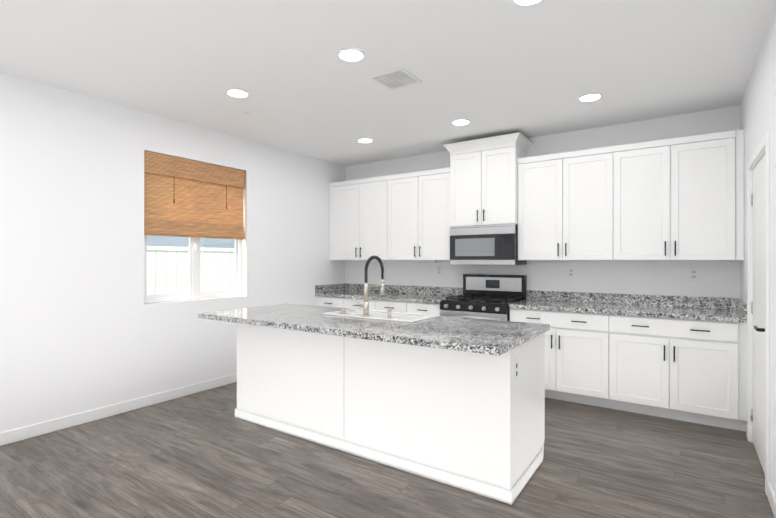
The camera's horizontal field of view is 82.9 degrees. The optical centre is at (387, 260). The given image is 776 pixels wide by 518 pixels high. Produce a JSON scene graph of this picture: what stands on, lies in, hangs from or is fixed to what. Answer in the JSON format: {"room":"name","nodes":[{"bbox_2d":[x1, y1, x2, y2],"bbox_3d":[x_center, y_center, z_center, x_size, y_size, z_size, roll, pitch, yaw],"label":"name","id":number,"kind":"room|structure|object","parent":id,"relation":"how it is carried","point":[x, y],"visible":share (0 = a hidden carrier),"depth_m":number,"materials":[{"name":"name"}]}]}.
{"room":"kitchen","nodes":[
{"label":"kitchen","id":0,"kind":"room"},
{"bbox_2d":[0,72,344,432],"bbox_3d":[-3.012,-0.010,3.109,0.150,2.740,8.250,0,0,34],"label":"wall","id":1,"kind":"structure","parent":0,"point":[84,327],"depth_m":3.82,"materials":[{"name":"white paint"}]},
{"bbox_2d":[0,373,236,445],"bbox_3d":[-3.122,1.313,2.803,0.013,0.095,7.620,0,0,34],"label":"baseboard","id":2,"kind":"structure","parent":1,"relation":"attached to","point":[26,432],"depth_m":3.80,"materials":[{"name":"white wood"}]},
{"bbox_2d":[144,235,241,302],"bbox_3d":[-2.023,-0.308,4.614,0.057,1.431,1.146,0,0,34],"label":"window","id":3,"kind":"structure","parent":1,"relation":"in","point":[194,292],"depth_m":4.59,"materials":[{"name":"white plastic"}]},
{"bbox_2d":[144,151,244,239],"bbox_3d":[-1.968,-0.629,4.570,0.054,0.786,1.140,0,0,34],"label":"window blind","id":4,"kind":"object","parent":1,"relation":"attached to","point":[183,197],"visible":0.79,"depth_m":4.51,"materials":[{"name":"brown wood"}]},
{"bbox_2d":[0,382,773,517],"bbox_3d":[-1.064,1.385,1.787,4.860,0.050,8.550,0,0,34],"label":"floor","id":5,"kind":"structure","parent":0,"point":[206,454],"depth_m":2.79,"materials":[{"name":"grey wood"}]},
{"bbox_2d":[316,296,375,309],"bbox_3d":[-0.396,0.923,5.942,0.992,0.874,0.620,0,0,34],"label":"base cabinet","id":6,"kind":"object","parent":5,"relation":"on","point":[337,302],"depth_m":5.70,"materials":[{"name":"white wood"}]},
{"bbox_2d":[235,323,544,504],"bbox_3d":[-0.103,0.923,3.443,2.436,0.874,0.776,0,0,34],"label":"kitchen island","id":7,"kind":"object","parent":5,"relation":"on","point":[471,422],"visible":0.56,"depth_m":2.87,"materials":[{"name":"white wood"}]},
{"bbox_2d":[198,304,549,355],"bbox_3d":[-0.237,0.465,3.370,2.610,0.040,1.008,0,0,34],"label":"island countertop","id":8,"kind":"structure","parent":7,"relation":"on","point":[489,337],"depth_m":2.95,"materials":[{"name":"stone"}]},
{"bbox_2d":[352,255,384,315],"bbox_3d":[-0.148,0.198,3.523,0.135,0.470,0.301,0,0,34],"label":"spring faucet","id":9,"kind":"object","parent":8,"relation":"on","point":[365,305],"visible":1,"depth_m":3.43,"materials":[{"name":"silver metal"}]},
{"bbox_2d":[322,308,439,322],"bbox_3d":[-0.067,0.607,3.540,0.860,0.346,0.430,0,0,34],"label":"drop-in sink","id":10,"kind":"object","parent":8,"relation":"in","point":[395,316],"visible":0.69,"depth_m":3.57,"materials":[{"name":"white ceramic"}]},
{"bbox_2d":[387,309,391,317],"bbox_3d":[0.011,0.402,3.299,0.044,0.062,0.044,0,0,34],"label":"soap dispenser","id":11,"kind":"object","parent":10,"relation":"on","point":[389,312],"visible":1,"depth_m":3.29,"materials":[{"name":"silver metal"}]},
{"bbox_2d":[376,300,440,314],"bbox_3d":[0.391,0.923,5.408,0.910,0.874,0.620,0,0,34],"label":"base cabinet","id":12,"kind":"object","parent":5,"relation":"on","point":[406,307],"depth_m":5.14,"materials":[{"name":"white wood"}]},
{"bbox_2d":[315,283,462,303],"bbox_3d":[-0.025,0.412,5.678,1.902,0.145,0.640,0,0,34],"label":"countertop","id":13,"kind":"structure","parent":12,"relation":"on","point":[425,294],"depth_m":5.70,"materials":[{"name":"stone"}]},
{"bbox_2d":[440,274,526,320],"bbox_3d":[1.051,0.765,4.884,0.756,1.190,0.737,0,0,34],"label":"gas range","id":14,"kind":"object","parent":5,"relation":"on","point":[488,296],"visible":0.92,"depth_m":4.94,"materials":[{"name":"black metal"}]},
{"bbox_2d":[510,308,609,407],"bbox_3d":[1.782,0.923,4.464,0.912,0.874,0.620,0,0,34],"label":"base cabinet","id":15,"kind":"object","parent":5,"relation":"on","point":[577,345],"depth_m":4.12,"materials":[{"name":"white wood"}]},
{"bbox_2d":[610,314,746,431],"bbox_3d":[2.560,0.923,3.935,0.970,0.874,0.620,0,0,34],"label":"base cabinet","id":16,"kind":"object","parent":5,"relation":"on","point":[690,370],"depth_m":3.66,"materials":[{"name":"white wood"}]},
{"bbox_2d":[509,290,746,322],"bbox_3d":[2.177,0.412,4.183,1.882,0.145,0.640,0,0,34],"label":"countertop","id":17,"kind":"structure","parent":16,"relation":"on","point":[707,308],"depth_m":4.13,"materials":[{"name":"stone"}]},
{"bbox_2d":[0,0,775,165],"bbox_3d":[-1.064,-1.430,1.786,4.860,0.100,8.550,0,0,34],"label":"ceiling","id":18,"kind":"structure","parent":0,"point":[489,68],"depth_m":3.07,"materials":[{"name":"white paint"}]},
{"bbox_2d":[225,88,249,97],"bbox_3d":[-1.240,-1.376,3.628,0.190,0.008,0.190,0,0,34],"label":"recessed light","id":19,"kind":"object","parent":18,"relation":"in","point":[236,93],"visible":1,"depth_m":3.62,"materials":[{"name":"white"}]},
{"bbox_2d":[337,48,364,61],"bbox_3d":[-0.247,-1.376,2.954,0.190,0.008,0.190,0,0,34],"label":"recessed light","id":20,"kind":"object","parent":18,"relation":"in","point":[351,54],"visible":1,"depth_m":2.94,"materials":[{"name":"white"}]},
{"bbox_2d":[357,138,372,142],"bbox_3d":[-0.265,-1.376,5.064,0.190,0.008,0.190,0,0,34],"label":"recessed light","id":21,"kind":"object","parent":18,"relation":"in","point":[364,140],"visible":1,"depth_m":5.04,"materials":[{"name":"white plastic"}]},
{"bbox_2d":[368,67,422,90],"bbox_3d":[0.059,-1.373,3.351,0.300,0.013,0.300,0,0,34],"label":"ceiling vent","id":22,"kind":"object","parent":18,"relation":"in","point":[401,77],"visible":0.98,"depth_m":3.33,"materials":[{"name":"white metal"}]},
{"bbox_2d":[451,119,470,124],"bbox_3d":[0.727,-1.376,4.390,0.190,0.008,0.190,0,0,34],"label":"recessed light","id":23,"kind":"object","parent":18,"relation":"in","point":[460,122],"visible":1,"depth_m":4.38,"materials":[{"name":"white"}]},
{"bbox_2d":[511,0,543,5],"bbox_3d":[0.738,-1.376,2.286,0.190,0.008,0.190,0,0,34],"label":"recessed light","id":24,"kind":"object","parent":18,"relation":"in","point":[525,2],"visible":1,"depth_m":2.34,"materials":[{"name":"white plastic"}]},
{"bbox_2d":[578,93,602,101],"bbox_3d":[1.712,-1.376,3.721,0.190,0.008,0.190,0,0,34],"label":"recessed light","id":25,"kind":"object","parent":18,"relation":"in","point":[589,97],"visible":0.98,"depth_m":3.71,"materials":[{"name":"white"}]},
{"bbox_2d":[345,105,739,297],"bbox_3d":[1.295,-0.010,5.262,4.860,2.740,0.150,0,0,34],"label":"wall","id":26,"kind":"structure","parent":0,"point":[719,278],"depth_m":4.59,"materials":[{"name":"white paint"}]},
{"bbox_2d":[329,179,360,259],"bbox_3d":[-0.508,-0.542,6.181,0.537,1.084,0.350,0,0,34],"label":"upper cabinet","id":27,"kind":"object","parent":26,"relation":"attached to","point":[344,196],"depth_m":6.03,"materials":[{"name":"white wood"}]},
{"bbox_2d":[361,175,388,259],"bbox_3d":[-0.098,-0.542,5.903,0.455,1.084,0.350,0,0,34],"label":"upper cabinet","id":28,"kind":"object","parent":26,"relation":"attached to","point":[374,190],"depth_m":5.74,"materials":[{"name":"white wood"}]},
{"bbox_2d":[389,167,449,259],"bbox_3d":[0.468,-0.542,5.519,0.912,1.084,0.350,0,0,34],"label":"upper cabinet","id":29,"kind":"object","parent":26,"relation":"attached to","point":[404,216],"depth_m":5.36,"materials":[{"name":"white wood"}]},
{"bbox_2d":[437,266,441,275],"bbox_3d":[0.654,0.140,5.599,0.070,0.120,0.008,0,0,34],"label":"outlet","id":30,"kind":"object","parent":26,"relation":"attached to","point":[439,270],"visible":1,"depth_m":5.59,"materials":[{"name":"white plastic"}]},
{"bbox_2d":[443,132,532,226],"bbox_3d":[1.128,-0.855,4.998,0.882,0.940,0.470,0,0,34],"label":"upper cabinet","id":31,"kind":"object","parent":26,"relation":"attached to","point":[483,181],"visible":0.98,"depth_m":4.83,"materials":[{"name":"white wood"}]},
{"bbox_2d":[450,224,526,264],"bbox_3d":[1.140,-0.166,5.015,0.756,0.432,0.424,0,0,34],"label":"microwave","id":32,"kind":"object","parent":31,"relation":"attached to","point":[486,245],"visible":0.98,"depth_m":4.82,"materials":[{"name":"silver metal"}]},
{"bbox_2d":[518,146,613,259],"bbox_3d":[1.857,-0.542,4.576,0.915,1.084,0.350,0,0,34],"label":"upper cabinet","id":33,"kind":"object","parent":26,"relation":"attached to","point":[566,199],"depth_m":4.40,"materials":[{"name":"white wood"}]},
{"bbox_2d":[568,268,574,278],"bbox_3d":[1.961,0.140,4.712,0.070,0.120,0.008,0,0,34],"label":"outlet","id":34,"kind":"object","parent":26,"relation":"attached to","point":[571,273],"visible":1,"depth_m":4.71,"materials":[{"name":"white plastic"}]},
{"bbox_2d":[614,130,735,259],"bbox_3d":[2.614,-0.542,4.062,0.914,1.084,0.350,0,0,34],"label":"upper cabinet","id":35,"kind":"object","parent":26,"relation":"attached to","point":[670,199],"depth_m":3.89,"materials":[{"name":"white wood"}]},
{"bbox_2d":[689,269,697,281],"bbox_3d":[2.855,0.140,4.105,0.070,0.120,0.008,0,0,34],"label":"outlet","id":36,"kind":"object","parent":26,"relation":"attached to","point":[693,275],"visible":1,"depth_m":4.10,"materials":[{"name":"white plastic"}]},
{"bbox_2d":[735,129,743,259],"bbox_3d":[3.020,-0.542,3.796,0.054,1.084,0.334,0,0,34],"label":"filler panel","id":37,"kind":"object","parent":26,"relation":"attached to","point":[739,196],"visible":0.71,"depth_m":3.66,"materials":[{"name":"white wood"}]},
{"bbox_2d":[740,4,775,495],"bbox_3d":[0.885,-0.010,0.464,0.150,2.740,8.250,0,0,34],"label":"wall","id":38,"kind":"structure","parent":0,"point":[758,113],"depth_m":2.54,"materials":[{"name":"white paint"}]},
{"bbox_2d":[751,155,764,473],"bbox_3d":[2.473,0.342,2.937,0.093,2.020,0.844,0,0,34],"label":"pantry door","id":39,"kind":"structure","parent":38,"relation":"in","point":[758,307],"depth_m":2.97,"materials":[{"name":"white wood"}]},
{"bbox_2d":[747,131,769,494],"bbox_3d":[2.527,0.309,2.897,0.165,2.102,0.984,0,0,34],"label":"door frame","id":40,"kind":"structure","parent":38,"relation":"attached to","point":[761,150],"depth_m":2.69,"materials":[{"name":"white wood"}]},
{"bbox_2d":[746,424,775,517],"bbox_3d":[0.640,1.313,0.249,0.013,0.095,7.620,0,0,34],"label":"baseboard","id":41,"kind":"structure","parent":38,"relation":"attached to","point":[771,496],"depth_m":2.40,"materials":[{"name":"white wood"}]},
{"label":"outside","id":42,"kind":"structure","parent":0,"visible":0},
{"bbox_3d":[-7.643,1.634,8.761,13.840,0.050,22.000,0,0,34],"label":"lawn","id":43,"kind":"structure","parent":42,"visible":0},
{"bbox_2d":[147,246,234,294],"bbox_3d":[-3.351,0.650,5.847,0.165,1.920,22.000,0,0,34],"label":"fence","id":44,"kind":"object","parent":43,"relation":"on","point":[177,267],"depth_m":6.39,"materials":[{"name":"white plastic"}]},
{"bbox_2d":[147,235,234,247],"bbox_3d":[-6.625,-1.516,8.069,4.500,6.250,22.000,0,0,34],"label":"house","id":45,"kind":"structure","parent":43,"relation":"on","point":[185,242],"depth_m":8.73,"materials":[{"name":"grey"}]}
]}

